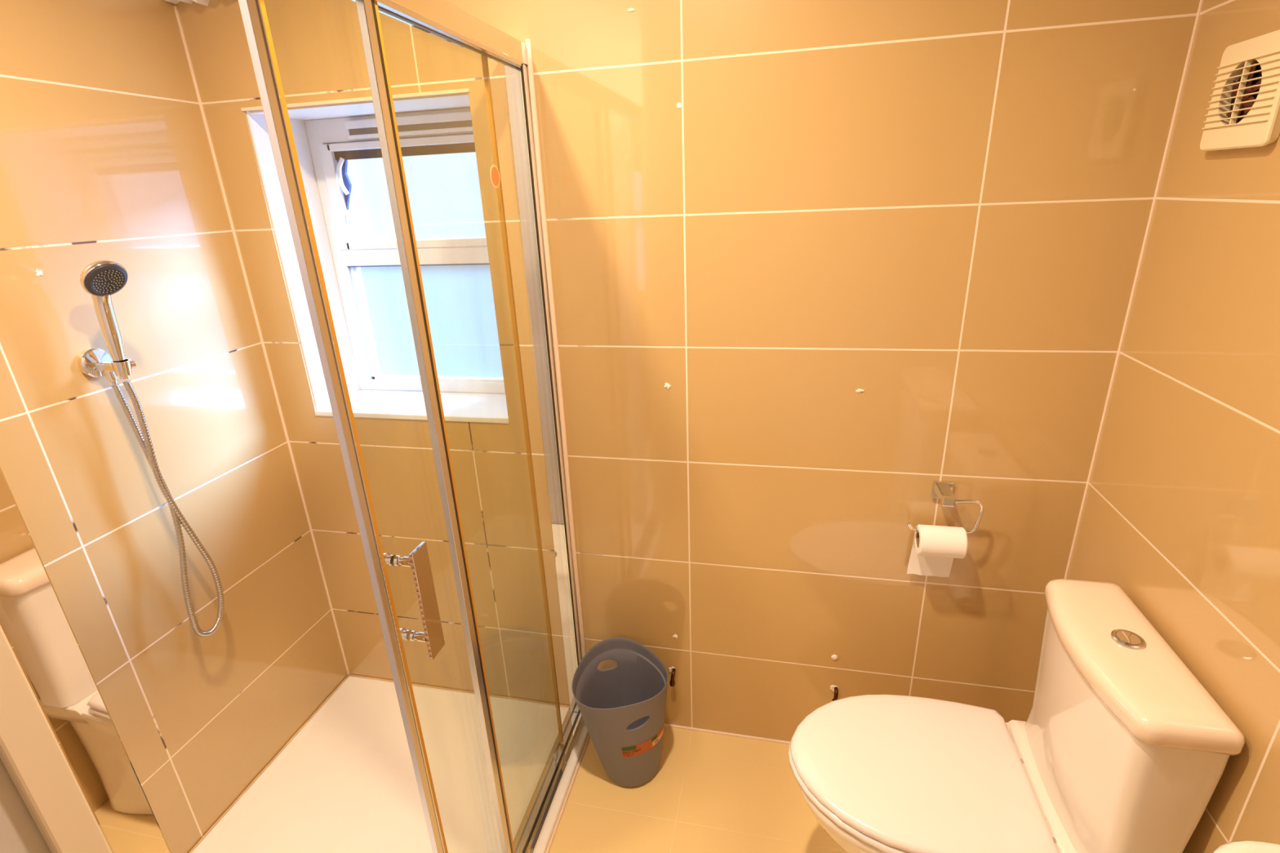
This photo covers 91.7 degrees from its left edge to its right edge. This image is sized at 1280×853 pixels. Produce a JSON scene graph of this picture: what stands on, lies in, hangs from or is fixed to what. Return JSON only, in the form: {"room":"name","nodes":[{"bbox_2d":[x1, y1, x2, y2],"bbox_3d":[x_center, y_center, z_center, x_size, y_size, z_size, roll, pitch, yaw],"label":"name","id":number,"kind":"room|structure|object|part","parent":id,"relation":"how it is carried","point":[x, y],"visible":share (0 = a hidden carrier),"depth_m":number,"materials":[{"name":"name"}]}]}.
{"room":"bathroom","nodes":[
{"label":"bathroom","id":0,"kind":"room"},
{"bbox_2d":[0,758,51,852],"bbox_3d":[-1.027,0.425,0.028,0.858,2.360,1.223,2,21,12],"label":"wall","id":1,"kind":"structure","parent":0,"point":[19,832],"depth_m":0.48,"materials":[{"name":"grey paint"}]},
{"bbox_2d":[0,625,111,852],"bbox_3d":[-0.476,0.232,0.476,0.010,2.360,0.031,2,21,12],"label":"trim","id":2,"kind":"structure","parent":1,"relation":"attached to","point":[31,753],"depth_m":0.49,"materials":[{"name":"white wood"}]},
{"bbox_2d":[0,0,347,852],"bbox_3d":[-1.367,0.199,0.668,0.100,2.360,2.400,2,21,12],"label":"wall","id":3,"kind":"structure","parent":0,"point":[105,151],"depth_m":1.44,"materials":[{"name":"tile"}]},
{"bbox_2d":[35,268,43,276],"bbox_3d":[-1.175,-0.301,1.214,0.004,0.017,0.015,2,21,12],"label":"plug","id":4,"kind":"object","parent":3,"relation":"attached to","point":[39,273],"visible":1,"depth_m":1.21,"materials":[{"name":"beige paint"}]},
{"bbox_2d":[77,348,136,385],"bbox_3d":[-1.115,-0.126,1.310,0.089,0.077,0.062,2,21,12],"label":"wall bracket","id":5,"kind":"object","parent":3,"relation":"attached to","point":[92,362],"visible":1,"depth_m":1.30,"materials":[{"name":"silver metal"}]},
{"bbox_3d":[-1.118,-0.126,1.311,0.056,0.019,0.018,2,21,12],"label":"arm","id":6,"kind":"part","parent":5,"relation":"part of","materials":[{"name":"silver metal"}]},
{"bbox_2d":[80,259,130,379],"bbox_3d":[-1.062,-0.212,1.259,0.079,0.244,0.074,-8,21,-13],"label":"shower","id":7,"kind":"object","parent":5,"relation":"attached to","point":[100,279],"visible":0.99,"depth_m":1.25,"materials":[{"name":"silver metal"}]},
{"bbox_3d":[-1.083,-0.195,1.278,0.048,0.201,0.038,2,21,12],"label":"shower handle","id":8,"kind":"part","parent":7,"relation":"part of","materials":[{"name":"silver metal"}]},
{"bbox_2d":[102,369,118,385],"bbox_3d":[-1.124,-0.106,1.320,0.020,0.035,0.020,2,21,12],"label":"wall outlet","id":9,"kind":"object","parent":5,"relation":"attached to","point":[110,375],"depth_m":1.31,"materials":[{"name":"silver metal"}]},
{"bbox_3d":[-1.081,-0.131,1.321,0.018,0.018,0.012,9,23,28],"label":"cradle knob","id":10,"kind":"part","parent":5,"relation":"part of","materials":[{"name":"silver metal"}]},
{"bbox_2d":[111,380,224,636],"bbox_3d":[-1.089,0.207,1.447,0.046,0.656,0.102,2,21,12],"label":"shower hose","id":11,"kind":"object","parent":5,"relation":"hanging from","point":[144,440],"visible":1,"depth_m":1.45,"materials":[{"name":"silver metal"}]},
{"bbox_2d":[174,0,1199,742],"bbox_3d":[-0.004,-0.227,1.641,2.306,2.360,0.262,2,21,12],"label":"wall","id":12,"kind":"structure","parent":0,"point":[937,211],"depth_m":1.43,"materials":[{"name":"tile"}]},
{"bbox_2d":[164,0,209,5],"bbox_3d":[-1.002,-1.144,1.363,0.200,0.368,0.030,2,21,12],"label":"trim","id":13,"kind":"structure","parent":12,"relation":"attached to","point":[205,2],"depth_m":1.44,"materials":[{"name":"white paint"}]},
{"bbox_2d":[173,5,349,675],"bbox_3d":[-1.051,-0.062,1.808,0.006,1.980,0.006,2,21,12],"label":"trim","id":14,"kind":"structure","parent":12,"relation":"attached to","point":[175,6],"depth_m":1.71,"materials":[{"name":"beige"}]},
{"bbox_2d":[240,88,509,423],"bbox_3d":[-0.631,-0.438,1.706,0.606,0.797,0.266,2,21,12],"label":"window","id":15,"kind":"structure","parent":12,"relation":"in","point":[326,136],"depth_m":1.74,"materials":[{"name":"white paint"}]},
{"bbox_3d":[-0.828,-0.696,1.728,0.024,0.099,0.023,2,21,12],"label":"stay arm","id":16,"kind":"part","parent":15,"relation":"part of","materials":[{"name":"white plastic"}]},
{"bbox_3d":[-0.619,-0.643,1.722,0.520,0.280,0.053,2,21,12],"label":"opening sash","id":17,"kind":"part","parent":15,"relation":"part of","materials":[{"name":"white plastic"}]},
{"bbox_3d":[-0.610,-0.475,1.796,0.590,0.771,0.064,2,21,12],"label":"frame","id":18,"kind":"part","parent":15,"relation":"part of","materials":[{"name":"white plastic"}]},
{"bbox_2d":[344,111,472,139],"bbox_3d":[-0.571,-0.790,1.626,0.445,0.045,0.018,2,21,12],"label":"vent","id":19,"kind":"object","parent":15,"relation":"attached to","point":[411,125],"depth_m":1.63,"materials":[{"name":"white plastic"}]},
{"bbox_2d":[524,38,586,658],"bbox_3d":[-0.201,0.037,1.645,0.015,1.840,0.013,2,21,12],"label":"trim","id":20,"kind":"structure","parent":12,"relation":"attached to","point":[528,42],"depth_m":1.53,"materials":[{"name":"beige"}]},
{"bbox_2d":[627,7,635,12],"bbox_3d":[-0.018,-0.846,1.261,0.016,0.007,0.003,2,21,12],"label":"plug","id":21,"kind":"object","parent":12,"relation":"attached to","point":[631,9],"visible":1,"depth_m":1.26,"materials":[{"name":"beige plastic"}]},
{"bbox_2d":[664,382,671,389],"bbox_3d":[0.068,-0.099,1.530,0.017,0.017,0.004,2,21,12],"label":"plug","id":22,"kind":"object","parent":12,"relation":"attached to","point":[667,384],"visible":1,"depth_m":1.53,"materials":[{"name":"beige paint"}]},
{"bbox_2d":[668,666,675,686],"bbox_3d":[0.093,0.738,1.832,0.022,0.050,0.031,2,21,12],"label":"pipe stub","id":23,"kind":"object","parent":12,"relation":"attached to","point":[672,682],"visible":1,"depth_m":1.82,"materials":[{"name":"beige paint"}]},
{"bbox_2d":[676,102,682,108],"bbox_3d":[0.083,-0.674,1.304,0.013,0.012,0.003,2,21,12],"label":"plug","id":24,"kind":"object","parent":12,"relation":"attached to","point":[679,105],"visible":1,"depth_m":1.30,"materials":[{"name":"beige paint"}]},
{"bbox_2d":[663,723,790,744],"bbox_3d":[0.454,0.938,1.837,1.206,0.007,0.007,2,21,12],"label":"trim","id":25,"kind":"structure","parent":12,"relation":"attached to","point":[665,725],"depth_m":1.88,"materials":[{"name":"beige"}]},
{"bbox_2d":[830,684,838,701],"bbox_3d":[0.541,0.749,1.730,0.023,0.045,0.031,2,21,12],"label":"pipe stub","id":26,"kind":"object","parent":12,"relation":"attached to","point":[833,688],"visible":0.86,"depth_m":1.72,"materials":[{"name":"beige paint"}]},
{"bbox_2d":[831,654,837,660],"bbox_3d":[0.533,0.633,1.702,0.017,0.017,0.005,2,21,12],"label":"plug","id":27,"kind":"object","parent":12,"relation":"attached to","point":[834,657],"visible":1,"depth_m":1.70,"materials":[{"name":"beige paint"}]},
{"bbox_2d":[855,388,864,392],"bbox_3d":[0.507,-0.082,1.432,0.019,0.009,0.004,2,21,12],"label":"plug","id":28,"kind":"object","parent":12,"relation":"attached to","point":[859,390],"visible":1,"depth_m":1.43,"materials":[{"name":"beige paint"}]},
{"bbox_2d":[906,480,984,533],"bbox_3d":[0.712,0.189,1.458,0.161,0.112,0.056,2,21,12],"label":"toilet roll holder","id":29,"kind":"object","parent":12,"relation":"attached to","point":[941,490],"visible":0.91,"depth_m":1.44,"materials":[{"name":"silver metal"}]},
{"bbox_2d":[906,524,968,577],"bbox_3d":[0.704,0.309,1.475,0.104,0.159,0.079,2,21,12],"label":"toilet roll","id":30,"kind":"object","parent":29,"relation":"on","point":[934,550],"visible":0.99,"depth_m":1.44,"materials":[{"name":"white paper"}]},
{"bbox_3d":[0.714,0.149,1.467,0.045,0.044,0.010,2,21,12],"label":"wall plate","id":31,"kind":"part","parent":29,"relation":"part of","materials":[{"name":"silver metal"}]},
{"bbox_3d":[0.708,0.207,1.442,0.161,0.091,0.009,2,21,12],"label":"arm","id":32,"kind":"part","parent":29,"relation":"part of","materials":[{"name":"silver metal"}]},
{"bbox_2d":[1064,0,1203,578],"bbox_3d":[0.994,-0.140,1.293,0.004,2.360,0.004,2,21,12],"label":"trim","id":33,"kind":"structure","parent":12,"relation":"attached to","point":[1201,1],"depth_m":1.23,"materials":[{"name":"beige"}]},
{"bbox_2d":[548,726,844,852],"bbox_3d":[-0.223,1.363,0.936,2.306,0.100,2.762,2,21,12],"label":"floor","id":34,"kind":"structure","parent":0,"point":[708,793],"depth_m":1.67,"materials":[{"name":"tile"}]},
{"bbox_2d":[188,674,590,852],"bbox_3d":[-0.699,1.095,1.530,0.899,0.026,1.172,2,21,12],"label":"shower tray","id":35,"kind":"object","parent":34,"relation":"on","point":[345,781],"visible":0.89,"depth_m":1.76,"materials":[{"name":"ceramic"}]},
{"bbox_2d":[0,0,583,852],"bbox_3d":[-0.355,0.246,1.117,0.060,1.833,1.175,2,21,12],"label":"shower enclosure","id":36,"kind":"object","parent":35,"relation":"on","point":[33,620],"visible":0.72,"depth_m":0.97,"materials":[{"name":"silver metal"}]},
{"bbox_2d":[238,0,563,852],"bbox_3d":[-0.325,0.208,1.245,0.060,1.779,0.610,2,21,12],"label":"sliding shower door","id":37,"kind":"structure","parent":36,"relation":"attached to","point":[253,12],"depth_m":0.91,"materials":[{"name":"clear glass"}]},
{"bbox_3d":[-0.373,0.214,0.985,0.028,0.017,0.017,2,21,12],"label":"handle post","id":38,"kind":"part","parent":37,"relation":"part of","materials":[{"name":"silver metal"}]},
{"bbox_3d":[-0.367,0.350,1.036,0.028,0.017,0.017,2,21,12],"label":"handle post","id":39,"kind":"part","parent":37,"relation":"part of","materials":[{"name":"silver metal"}]},
{"bbox_3d":[-0.349,0.289,1.024,0.006,0.205,0.042,2,21,12],"label":"door handle","id":40,"kind":"part","parent":37,"relation":"part of","materials":[{"name":"silver metal"}]},
{"bbox_3d":[-0.392,-0.592,0.802,0.048,0.041,1.172,2,21,12],"label":"rail","id":41,"kind":"part","parent":36,"relation":"part of","materials":[{"name":"silver metal"}]},
{"bbox_2d":[489,164,500,187],"bbox_3d":[-0.285,-0.492,1.222,0.001,0.043,0.043,2,21,12],"label":"round sticker","id":42,"kind":"object","parent":36,"relation":"attached to","point":[494,172],"visible":1,"depth_m":1.22,"materials":[{"name":"brown paper"}]},
{"bbox_3d":[-0.318,1.096,1.438,0.060,0.014,1.172,2,21,12],"label":"rail","id":43,"kind":"part","parent":36,"relation":"part of","materials":[{"name":"silver metal"}]},
{"bbox_2d":[571,637,667,786],"bbox_3d":[-0.043,0.820,1.745,0.256,0.332,0.269,2,21,12],"label":"waste bin","id":44,"kind":"object","parent":34,"relation":"on","point":[622,706],"visible":1,"depth_m":1.71,"materials":[{"name":"grey plastic"}]},
{"bbox_2d":[621,746,636,751],"bbox_3d":[-0.029,0.850,1.639,0.036,0.014,0.016,2,21,12],"label":"print","id":45,"kind":"object","parent":44,"relation":"on","point":[624,748],"depth_m":1.64,"materials":[{"name":"green paper"}]},
{"bbox_2d":[652,728,663,746],"bbox_3d":[0.049,0.846,1.690,0.022,0.019,0.052,2,21,12],"label":"print","id":46,"kind":"object","parent":44,"relation":"attached to","point":[656,739],"depth_m":1.68,"materials":[{"name":"brown paper"}]},
{"bbox_2d":[788,578,1244,852],"bbox_3d":[0.626,0.726,1.264,0.632,0.792,0.390,2,21,12],"label":"toilet","id":47,"kind":"object","parent":34,"relation":"on","point":[1120,748],"visible":1,"depth_m":1.14,"materials":[{"name":"beige ceramic"}]},
{"bbox_3d":[0.543,0.709,1.278,0.464,0.017,0.390,2,21,12],"label":"seat","id":48,"kind":"part","parent":47,"relation":"part of","materials":[{"name":"white plastic"}]},
{"bbox_3d":[0.542,0.689,1.270,0.459,0.024,0.385,2,21,12],"label":"seat lid","id":49,"kind":"part","parent":47,"relation":"part of","materials":[{"name":"white plastic"}]},
{"bbox_3d":[0.846,0.565,1.150,0.145,0.330,0.374,2,21,12],"label":"tank","id":50,"kind":"part","parent":47,"relation":"part of","materials":[{"name":"beige ceramic"}]},
{"bbox_3d":[0.836,0.390,1.085,0.160,0.043,0.388,2,21,12],"label":"tank lid","id":51,"kind":"part","parent":47,"relation":"part of","materials":[{"name":"beige ceramic"}]},
{"bbox_3d":[0.709,0.998,0.641,0.184,0.715,0.485,2,21,12],"label":"vanity unit","id":52,"kind":"object","parent":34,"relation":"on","visible":0},
{"bbox_2d":[1213,840,1279,852],"bbox_3d":[0.691,0.621,0.500,0.186,0.080,0.545,2,21,12],"label":"basin","id":53,"kind":"object","parent":52,"relation":"in","point":[1239,846],"visible":1,"depth_m":0.73,"materials":[{"name":"beige ceramic"}]},
{"bbox_2d":[1066,0,1279,852],"bbox_3d":[0.785,0.285,0.191,0.100,2.360,2.400,2,21,12],"label":"wall","id":54,"kind":"structure","parent":0,"point":[1180,513],"depth_m":1.01,"materials":[{"name":"tile"}]},
{"bbox_2d":[1200,29,1279,151],"bbox_3d":[0.919,-0.503,0.939,0.020,0.153,0.160,2,21,12],"label":"fan","id":55,"kind":"object","parent":54,"relation":"attached to","point":[1244,108],"visible":1,"depth_m":0.94,"materials":[{"name":"white plastic"}]}
]}

